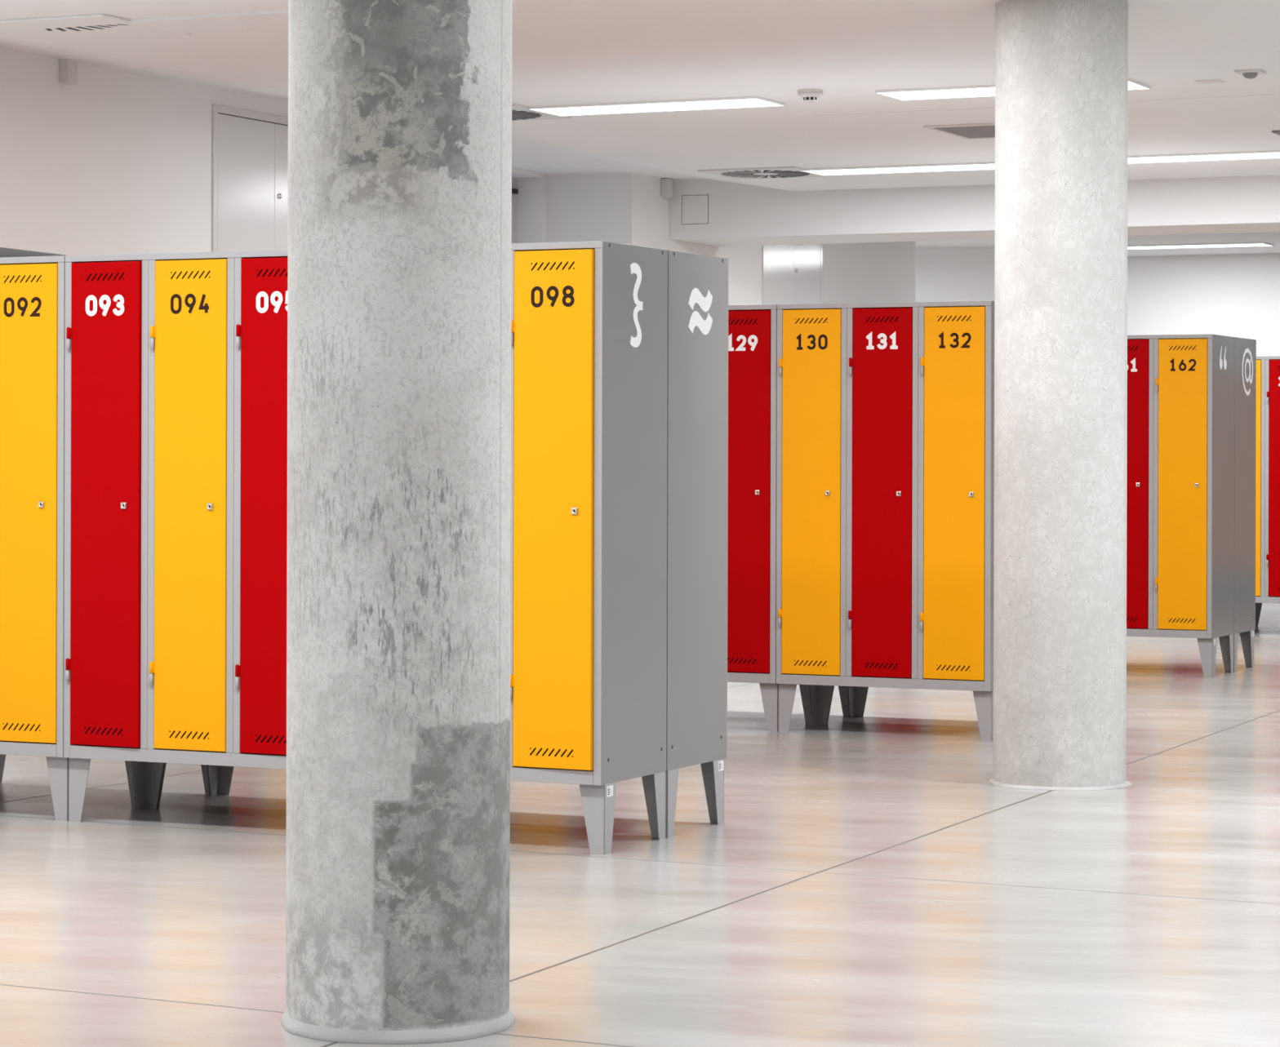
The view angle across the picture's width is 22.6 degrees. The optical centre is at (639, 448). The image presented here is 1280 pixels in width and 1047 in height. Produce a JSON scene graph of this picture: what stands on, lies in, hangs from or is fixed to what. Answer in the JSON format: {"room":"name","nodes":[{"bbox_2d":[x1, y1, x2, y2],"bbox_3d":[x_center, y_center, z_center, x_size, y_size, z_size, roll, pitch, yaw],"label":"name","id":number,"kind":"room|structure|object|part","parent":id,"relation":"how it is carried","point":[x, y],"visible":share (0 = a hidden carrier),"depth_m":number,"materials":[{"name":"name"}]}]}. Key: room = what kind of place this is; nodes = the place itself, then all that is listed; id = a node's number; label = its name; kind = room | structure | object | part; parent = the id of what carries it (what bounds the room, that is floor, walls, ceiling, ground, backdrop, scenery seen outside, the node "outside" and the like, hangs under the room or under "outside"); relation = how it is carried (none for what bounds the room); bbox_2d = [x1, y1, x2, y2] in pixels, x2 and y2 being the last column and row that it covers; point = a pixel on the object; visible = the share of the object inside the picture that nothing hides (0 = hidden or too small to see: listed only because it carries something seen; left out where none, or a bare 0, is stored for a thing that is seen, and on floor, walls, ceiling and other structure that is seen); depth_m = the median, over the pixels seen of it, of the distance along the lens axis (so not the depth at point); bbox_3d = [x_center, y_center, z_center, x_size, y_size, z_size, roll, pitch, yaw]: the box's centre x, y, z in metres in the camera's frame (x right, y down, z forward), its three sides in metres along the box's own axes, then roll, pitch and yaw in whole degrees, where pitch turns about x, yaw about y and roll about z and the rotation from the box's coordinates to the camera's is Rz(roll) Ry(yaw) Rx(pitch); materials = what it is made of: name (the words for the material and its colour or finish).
{"room":"changing room","nodes":[
{"label":"changing room","id":0,"kind":"room"},
{"bbox_2d":[0,47,915,305],"bbox_3d":[-3.721,-0.415,12.716,1.050,3.200,25.980,0,0,25],"label":"wall","id":1,"kind":"structure","parent":0,"point":[111,162],"depth_m":14.69,"materials":[{"name":"paint"}]},
{"bbox_2d":[59,58,77,84],"bbox_3d":[-2.501,-1.657,14.025,0.052,0.115,0.070,0,0,25],"label":"wall sensor","id":2,"kind":"object","parent":1,"relation":"attached to","point":[68,67],"visible":1,"depth_m":14.00,"materials":[{"name":"white plastic"}]},
{"bbox_2d":[211,104,288,251],"bbox_3d":[-1.783,-0.268,15.617,0.019,2.717,1.105,0,0,25],"label":"door","id":3,"kind":"structure","parent":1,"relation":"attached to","point":[250,211],"depth_m":15.40,"materials":[{"name":"white metal"}]},
{"bbox_3d":[-1.760,-1.234,15.650,0.010,0.028,0.028,0,0,25],"label":"knob","id":4,"kind":"part","parent":3,"relation":"part of","materials":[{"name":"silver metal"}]},
{"bbox_3d":[-1.678,-0.267,15.851,0.006,2.637,0.514,0,0,25],"label":"door","id":5,"kind":"part","parent":3,"relation":"part of","materials":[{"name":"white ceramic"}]},
{"bbox_2d":[511,177,518,243],"bbox_3d":[-1.252,-0.724,19.052,0.082,1.933,2.152,0,0,25],"label":"door","id":6,"kind":"structure","parent":1,"relation":"in","point":[514,191],"depth_m":19.99,"materials":[{"name":"paint"}]},
{"bbox_3d":[-1.260,-0.724,19.056,0.065,1.933,2.152,0,0,25],"label":"frame","id":7,"kind":"part","parent":6,"relation":"part of","materials":[{"name":"paint"}]},
{"bbox_3d":[-0.864,-1.607,19.801,0.015,0.030,0.455,0,0,25],"label":"blind rail","id":8,"kind":"part","parent":6,"relation":"part of","materials":[{"name":"black plastic"}]},
{"bbox_2d":[661,178,672,197],"bbox_3d":[0.170,-1.639,20.139,0.052,0.115,0.070,0,0,25],"label":"wall sensor","id":9,"kind":"object","parent":1,"relation":"attached to","point":[666,184],"visible":1,"depth_m":20.11,"materials":[{"name":"white plastic"}]},
{"bbox_2d":[681,194,708,224],"bbox_3d":[0.347,-1.506,20.171,0.185,0.185,0.002,0,0,25],"label":"hatch","id":10,"kind":"object","parent":1,"relation":"attached to","point":[695,209],"visible":1,"depth_m":20.17,"materials":[{"name":"paint"}]},
{"bbox_2d":[761,244,822,304],"bbox_3d":[1.057,-0.251,22.095,0.019,2.700,1.080,0,0,25],"label":"door","id":11,"kind":"structure","parent":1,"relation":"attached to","point":[793,274],"depth_m":22.09,"materials":[{"name":"white metal"}]},
{"bbox_3d":[0.949,-0.252,21.870,0.006,2.620,0.502,0,0,25],"label":"door","id":12,"kind":"part","parent":11,"relation":"part of","materials":[{"name":"white ceramic"}]},
{"bbox_3d":[1.161,-0.251,22.326,0.006,2.620,0.498,0,0,25],"label":"door","id":13,"kind":"part","parent":11,"relation":"part of","materials":[{"name":"white ceramic"}]},
{"bbox_2d":[670,174,1279,246],"bbox_3d":[5.300,-1.549,18.301,10.907,0.480,0.785,0,0,25],"label":"beam","id":14,"kind":"structure","parent":1,"relation":"attached to","point":[740,214],"depth_m":19.61,"materials":[{"name":"paint"}]},
{"bbox_2d":[0,603,1279,1046],"bbox_3d":[-0.127,1.295,12.569,16.300,0.200,29.150,0,0,25],"label":"floor","id":15,"kind":"structure","parent":0,"point":[866,881],"depth_m":8.50,"materials":[{"name":"tile"}]},
{"bbox_2d":[0,247,137,822],"bbox_3d":[-2.170,0.235,10.600,0.948,1.909,0.478,0,0,25],"label":"locker","id":16,"kind":"object","parent":15,"relation":"on","point":[33,283],"visible":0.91,"depth_m":10.24,"materials":[{"name":"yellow metal"}]},
{"bbox_3d":[-1.976,0.175,10.267,0.262,1.531,0.019,0,0,25],"label":"door","id":17,"kind":"part","parent":16,"relation":"part of","materials":[{"name":"yellow metal"}]},
{"bbox_3d":[-1.847,1.088,10.275,0.084,0.206,0.084,0,0,25],"label":"leg","id":18,"kind":"part","parent":16,"relation":"part of","materials":[{"name":"grey metal"}]},
{"bbox_3d":[-1.700,1.088,10.592,0.084,0.206,0.084,0,0,25],"label":"leg","id":19,"kind":"part","parent":16,"relation":"part of","materials":[{"name":"grey metal"}]},
{"bbox_2d":[0,754,210,795],"bbox_3d":[-1.966,0.288,11.038,0.948,1.805,0.478,0,0,25],"label":"locker","id":20,"kind":"object","parent":15,"relation":"on","point":[2,757],"visible":0.02,"depth_m":11.04,"materials":[{"name":"silver metal"}]},
{"bbox_3d":[-2.293,1.086,11.363,0.084,0.206,0.084,0,0,25],"label":"leg","id":21,"kind":"part","parent":20,"relation":"part of","materials":[{"name":"grey metal"}]},
{"bbox_3d":[-1.511,1.089,10.999,0.084,0.206,0.084,0,0,25],"label":"leg","id":22,"kind":"part","parent":20,"relation":"part of","materials":[{"name":"grey metal"}]},
{"bbox_2d":[63,249,288,822],"bbox_3d":[-1.310,0.290,10.197,0.948,1.805,0.482,0,0,25],"label":"locker","id":23,"kind":"object","parent":15,"relation":"on","point":[175,364],"visible":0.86,"depth_m":10.02,"materials":[{"name":"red metal"}]},
{"bbox_3d":[-1.768,1.088,10.238,0.084,0.206,0.084,0,0,25],"label":"leg","id":24,"kind":"part","parent":23,"relation":"part of","materials":[{"name":"grey metal"}]},
{"bbox_3d":[-1.689,0.176,10.130,0.262,1.531,0.019,0,0,27],"label":"door","id":25,"kind":"part","parent":23,"relation":"part of","materials":[{"name":"red metal"}]},
{"bbox_3d":[-1.621,1.088,10.556,0.084,0.206,0.084,0,0,25],"label":"leg","id":26,"kind":"part","parent":23,"relation":"part of","materials":[{"name":"grey metal"}]},
{"bbox_3d":[-1.401,0.176,10.000,0.262,1.531,0.019,0,0,25],"label":"door","id":27,"kind":"part","parent":23,"relation":"part of","materials":[{"name":"yellow metal"}]},
{"bbox_3d":[-1.300,-0.610,10.213,0.942,0.003,0.441,0,0,25],"label":"panel","id":28,"kind":"part","parent":23,"relation":"part of","materials":[{"name":"grey metal"}]},
{"bbox_3d":[-1.116,0.177,9.863,0.262,1.531,0.019,0,0,27],"label":"door","id":29,"kind":"part","parent":23,"relation":"part of","materials":[{"name":"red metal"}]},
{"bbox_2d":[156,763,234,808],"bbox_3d":[-1.105,0.290,10.637,0.948,1.805,0.478,0,0,25],"label":"locker","id":30,"kind":"object","parent":15,"relation":"on","point":[220,776],"visible":0.02,"depth_m":11.00,"materials":[{"name":"silver metal"}]},
{"bbox_3d":[-1.579,1.088,10.645,0.084,0.206,0.084,0,0,25],"label":"leg","id":31,"kind":"part","parent":30,"relation":"part of","materials":[{"name":"grey metal"}]},
{"bbox_3d":[-1.432,1.089,10.962,0.084,0.206,0.084,0,0,25],"label":"leg","id":32,"kind":"part","parent":30,"relation":"part of","materials":[{"name":"grey metal"}]},
{"bbox_2d":[281,0,515,1044],"bbox_3d":[-0.498,-0.204,6.656,0.486,2.796,0.486,0,0,-4],"label":"concrete column","id":33,"kind":"structure","parent":15,"relation":"on","point":[399,257],"depth_m":6.45,"materials":[{"name":"grey concrete"}]},
{"bbox_2d":[510,240,667,854],"bbox_3d":[-0.448,0.292,9.795,0.949,1.805,0.484,0,0,25],"label":"locker","id":34,"kind":"object","parent":15,"relation":"on","point":[589,319],"visible":0.34,"depth_m":9.47,"materials":[{"name":"metal"}]},
{"bbox_3d":[-0.255,0.180,9.461,0.262,1.531,0.019,0,0,27],"label":"door","id":35,"kind":"part","parent":34,"relation":"part of","materials":[{"name":"yellow metal"}]},
{"bbox_3d":[-0.438,-0.608,9.812,0.942,0.003,0.441,0,0,25],"label":"panel","id":36,"kind":"part","parent":34,"relation":"part of","materials":[{"name":"grey metal"}]},
{"bbox_3d":[-0.125,1.093,9.474,0.084,0.206,0.084,0,0,25],"label":"leg","id":37,"kind":"part","parent":34,"relation":"part of","materials":[{"name":"grey metal"}]},
{"bbox_3d":[0.023,1.093,9.791,0.084,0.206,0.084,0,0,25],"label":"leg","id":38,"kind":"part","parent":34,"relation":"part of","materials":[{"name":"grey metal"}]},
{"bbox_2d":[665,249,728,838],"bbox_3d":[-0.243,0.293,10.237,0.949,1.805,0.478,0,0,25],"label":"locker","id":39,"kind":"object","parent":15,"relation":"on","point":[697,430],"visible":0.27,"depth_m":10.03,"materials":[{"name":"metal"}]},
{"bbox_3d":[0.064,1.093,9.880,0.084,0.206,0.084,0,0,25],"label":"leg","id":40,"kind":"part","parent":39,"relation":"part of","materials":[{"name":"grey metal"}]},
{"bbox_3d":[0.212,1.093,10.197,0.084,0.206,0.084,0,0,25],"label":"leg","id":41,"kind":"part","parent":39,"relation":"part of","materials":[{"name":"grey metal"}]},
{"bbox_2d":[727,304,812,732],"bbox_3d":[0.238,0.294,13.896,0.948,1.805,0.478,0,0,25],"label":"locker","id":42,"kind":"object","parent":15,"relation":"on","point":[752,329],"visible":0.2,"depth_m":13.53,"materials":[{"name":"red metal"}]},
{"bbox_3d":[0.432,0.181,13.563,0.262,1.531,0.019,0,0,25],"label":"door","id":43,"kind":"part","parent":42,"relation":"part of","materials":[{"name":"red metal"}]},
{"bbox_3d":[0.560,1.094,13.571,0.084,0.206,0.084,0,0,25],"label":"leg","id":44,"kind":"part","parent":42,"relation":"part of","materials":[{"name":"grey metal"}]},
{"bbox_3d":[0.708,1.095,13.889,0.084,0.206,0.084,0,0,25],"label":"leg","id":45,"kind":"part","parent":42,"relation":"part of","materials":[{"name":"grey metal"}]},
{"bbox_2d":[838,686,849,717],"bbox_3d":[0.442,0.294,14.334,0.948,1.805,0.478,0,0,25],"label":"locker","id":46,"kind":"object","parent":15,"relation":"on","point":[843,691],"visible":0.02,"depth_m":14.33,"materials":[{"name":"silver metal"}]},
{"bbox_2d":[826,685,868,724],"bbox_3d":[1.303,0.297,13.934,0.948,1.805,0.478,0,0,25],"label":"locker","id":47,"kind":"object","parent":15,"relation":"on","point":[857,695],"visible":0.02,"depth_m":14.29,"materials":[{"name":"silver metal"}]},
{"bbox_3d":[0.828,1.095,13.941,0.084,0.206,0.084,0,0,25],"label":"leg","id":48,"kind":"part","parent":47,"relation":"part of","materials":[{"name":"grey metal"}]},
{"bbox_3d":[0.976,1.095,14.258,0.084,0.206,0.084,0,0,25],"label":"leg","id":49,"kind":"part","parent":47,"relation":"part of","materials":[{"name":"grey metal"}]},
{"bbox_2d":[776,300,994,741],"bbox_3d":[1.099,0.296,13.495,0.949,1.805,0.478,0,0,25],"label":"locker","id":50,"kind":"object","parent":15,"relation":"on","point":[885,426],"visible":0.94,"depth_m":13.28,"materials":[{"name":"metal"}]},
{"bbox_3d":[0.639,1.095,13.534,0.084,0.206,0.084,0,0,25],"label":"leg","id":51,"kind":"part","parent":50,"relation":"part of","materials":[{"name":"grey metal"}]},
{"bbox_3d":[0.720,0.182,13.429,0.262,1.531,0.019,0,0,25],"label":"door","id":52,"kind":"part","parent":50,"relation":"part of","materials":[{"name":"metal"}]},
{"bbox_3d":[0.787,1.095,13.852,0.084,0.206,0.084,0,0,25],"label":"leg","id":53,"kind":"part","parent":50,"relation":"part of","materials":[{"name":"grey metal"}]},
{"bbox_3d":[1.007,0.183,13.296,0.262,1.531,0.019,0,0,25],"label":"door","id":54,"kind":"part","parent":50,"relation":"part of","materials":[{"name":"red metal"}]},
{"bbox_3d":[1.108,-0.604,13.509,0.942,0.003,0.441,0,0,25],"label":"panel","id":55,"kind":"part","parent":50,"relation":"part of","materials":[{"name":"grey metal"}]},
{"bbox_3d":[1.293,0.184,13.162,0.262,1.531,0.019,0,0,25],"label":"door","id":56,"kind":"part","parent":50,"relation":"part of","materials":[{"name":"metal"}]},
{"bbox_3d":[1.422,1.097,13.170,0.084,0.206,0.084,0,0,25],"label":"leg","id":57,"kind":"part","parent":50,"relation":"part of","materials":[{"name":"grey metal"}]},
{"bbox_2d":[989,0,1131,791],"bbox_3d":[1.510,-0.198,11.472,0.508,2.796,0.505,0,0,7],"label":"concrete column","id":58,"kind":"structure","parent":15,"relation":"on","point":[1061,66],"depth_m":11.27,"materials":[{"name":"grey concrete"}]},
{"bbox_2d":[1126,333,1235,677],"bbox_3d":[2.667,0.301,17.205,0.949,1.805,0.478,0,0,25],"label":"locker","id":59,"kind":"object","parent":15,"relation":"on","point":[1180,479],"visible":0.52,"depth_m":16.91,"materials":[{"name":"metal"}]},
{"bbox_3d":[2.574,0.188,17.006,0.262,1.531,0.019,0,0,25],"label":"door","id":60,"kind":"part","parent":59,"relation":"part of","materials":[{"name":"red metal"}]},
{"bbox_3d":[2.860,0.188,16.873,0.262,1.531,0.019,0,0,25],"label":"door","id":61,"kind":"part","parent":59,"relation":"part of","materials":[{"name":"yellow metal"}]},
{"bbox_3d":[2.989,1.101,16.881,0.084,0.206,0.084,0,0,25],"label":"leg","id":62,"kind":"part","parent":59,"relation":"part of","materials":[{"name":"grey metal"}]},
{"bbox_3d":[3.136,1.102,17.198,0.084,0.206,0.084,0,0,25],"label":"leg","id":63,"kind":"part","parent":59,"relation":"part of","materials":[{"name":"grey metal"}]},
{"bbox_2d":[1233,337,1256,672],"bbox_3d":[2.870,0.301,17.643,0.949,1.805,0.478,0,0,25],"label":"locker","id":64,"kind":"object","parent":15,"relation":"on","point":[1245,349],"visible":0.24,"depth_m":17.44,"materials":[{"name":"metal"}]},
{"bbox_3d":[3.178,1.102,17.287,0.084,0.206,0.084,0,0,25],"label":"leg","id":65,"kind":"part","parent":64,"relation":"part of","materials":[{"name":"grey metal"}]},
{"bbox_3d":[3.325,1.102,17.604,0.084,0.206,0.084,0,0,25],"label":"leg","id":66,"kind":"part","parent":64,"relation":"part of","materials":[{"name":"grey metal"}]},
{"bbox_2d":[1255,603,1262,626],"bbox_3d":[4.489,0.306,21.314,0.948,1.805,0.478,0,0,25],"label":"locker","id":67,"kind":"object","parent":15,"relation":"on","point":[1258,606],"visible":0.02,"depth_m":21.67,"materials":[{"name":"silver metal"}]},
{"bbox_2d":[1255,355,1279,603],"bbox_3d":[4.285,0.305,20.876,0.948,1.805,0.478,0,0,25],"label":"locker","id":68,"kind":"object","parent":15,"relation":"on","point":[1268,368],"visible":0.33,"depth_m":20.73,"materials":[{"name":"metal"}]},
{"bbox_3d":[3.906,0.191,20.810,0.262,1.531,0.019,0,0,25],"label":"door","id":69,"kind":"part","parent":68,"relation":"part of","materials":[{"name":"metal"}]},
{"bbox_3d":[4.193,0.192,20.677,0.262,1.531,0.019,0,0,25],"label":"door","id":70,"kind":"part","parent":68,"relation":"part of","materials":[{"name":"red metal"}]},
{"bbox_2d":[0,0,1279,256],"bbox_3d":[-0.119,-1.827,12.569,16.300,0.454,29.150,0,0,25],"label":"ceiling","id":71,"kind":"structure","parent":0,"point":[564,52],"depth_m":13.70,"materials":[{"name":"paint"}]},
{"bbox_2d":[0,13,191,43],"bbox_3d":[-2.129,-1.601,12.209,0.600,0.011,0.600,0,0,25],"label":"ceiling vent","id":72,"kind":"object","parent":71,"relation":"in","point":[92,27],"visible":1,"depth_m":12.17,"materials":[{"name":"white plastic"}]},
{"bbox_2d":[126,8,288,33],"bbox_3d":[-1.326,-1.598,11.896,1.165,0.012,0.345,0,0,25],"label":"recessed light","id":73,"kind":"object","parent":71,"relation":"in","point":[275,18],"visible":0.46,"depth_m":11.97,"materials":[{"name":"white plastic"}]},
{"bbox_2d":[511,103,572,120],"bbox_3d":[-0.726,-1.596,15.273,0.600,0.012,0.600,0,0,25],"label":"ceiling vent","id":74,"kind":"object","parent":71,"relation":"in","point":[519,113],"visible":0.26,"depth_m":15.28,"materials":[{"name":"white plastic"}]},
{"bbox_2d":[527,95,786,115],"bbox_3d":[0.074,-1.594,14.906,1.165,0.012,0.345,0,0,25],"label":"recessed light","id":75,"kind":"object","parent":71,"relation":"in","point":[755,100],"visible":1,"depth_m":14.86,"materials":[{"name":"white plastic"}]},
{"bbox_2d":[697,166,832,179],"bbox_3d":[0.726,-1.592,18.512,0.600,0.012,0.600,0,0,25],"label":"ceiling vent","id":76,"kind":"object","parent":71,"relation":"in","point":[778,171],"visible":1,"depth_m":18.43,"materials":[{"name":"white plastic"}]},
{"bbox_2d":[797,88,823,102],"bbox_3d":[0.759,-1.571,14.262,0.116,0.054,0.116,0,0,25],"label":"smoke detector","id":77,"kind":"object","parent":71,"relation":"attached to","point":[808,95],"visible":1,"depth_m":14.22,"materials":[{"name":"white plastic"}]},
{"bbox_2d":[801,161,995,175],"bbox_3d":[1.518,-1.590,18.188,1.165,0.012,0.345,0,0,25],"label":"recessed light","id":78,"kind":"object","parent":71,"relation":"in","point":[985,165],"visible":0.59,"depth_m":18.16,"materials":[{"name":"white plastic"}]},
{"bbox_2d":[875,84,995,100],"bbox_3d":[1.367,-1.590,14.249,0.591,0.012,0.442,0,0,25],"label":"recessed light","id":79,"kind":"object","parent":71,"relation":"in","point":[947,92],"depth_m":14.26,"materials":[{"name":"white plastic"}]},
{"bbox_2d":[923,122,995,139],"bbox_3d":[1.831,-1.590,15.980,0.650,0.010,0.650,0,0,25],"label":"ceiling vent","id":80,"kind":"object","parent":71,"relation":"in","point":[972,131],"visible":0.51,"depth_m":15.98,"materials":[{"name":"white plastic"}]},
{"bbox_3d":[1.831,-1.592,15.980,0.594,0.005,0.594,0,0,25],"label":"panel","id":81,"kind":"part","parent":80,"relation":"part of","materials":[{"name":"grey metal"}]},
{"bbox_2d":[1128,78,1151,89],"bbox_3d":[2.129,-1.588,13.908,0.122,0.012,0.416,0,0,25],"label":"recessed light","id":82,"kind":"object","parent":71,"relation":"in","point":[1132,84],"depth_m":13.98,"materials":[{"name":"white plastic"}]},
{"bbox_2d":[1127,241,1274,249],"bbox_3d":[4.329,-1.582,24.976,1.165,0.012,0.345,0,0,25],"label":"recessed light","id":83,"kind":"object","parent":71,"relation":"in","point":[1259,243],"visible":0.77,"depth_m":24.91,"materials":[{"name":"white plastic"}]},
{"bbox_2d":[1128,150,1279,163],"bbox_3d":[3.130,-1.585,17.372,1.165,0.012,0.345,0,0,25],"label":"recessed light","id":84,"kind":"object","parent":71,"relation":"in","point":[1265,153],"visible":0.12,"depth_m":17.35,"materials":[{"name":"white plastic"}]},
{"bbox_2d":[1194,79,1224,83],"bbox_3d":[2.468,-1.592,13.875,0.110,0.003,0.090,0,0,25],"label":"blank plate","id":85,"kind":"object","parent":71,"relation":"attached to","point":[1214,80],"visible":1,"depth_m":13.86,"materials":[{"name":"white plastic"}]},
{"bbox_2d":[1234,68,1266,79],"bbox_3d":[2.572,-1.576,13.496,0.110,0.034,0.110,0,0,25],"label":"sensor","id":86,"kind":"object","parent":71,"relation":"attached to","point":[1247,73],"visible":1,"depth_m":13.47,"materials":[{"name":"white plastic"}]},
{"bbox_2d":[1271,129,1279,135],"bbox_3d":[3.558,-1.585,16.159,0.600,0.010,0.600,0,0,25],"label":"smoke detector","id":87,"kind":"object","parent":71,"relation":"attached to","point":[1277,132],"visible":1,"depth_m":16.02,"materials":[{"name":"grey plastic"}]},
{"bbox_2d":[915,247,1279,356],"bbox_3d":[5.892,-0.388,25.736,16.100,3.200,0.200,0,0,25],"label":"wall","id":88,"kind":"structure","parent":0,"point":[1228,295],"depth_m":26.30,"materials":[{"name":"paint"}]}
]}

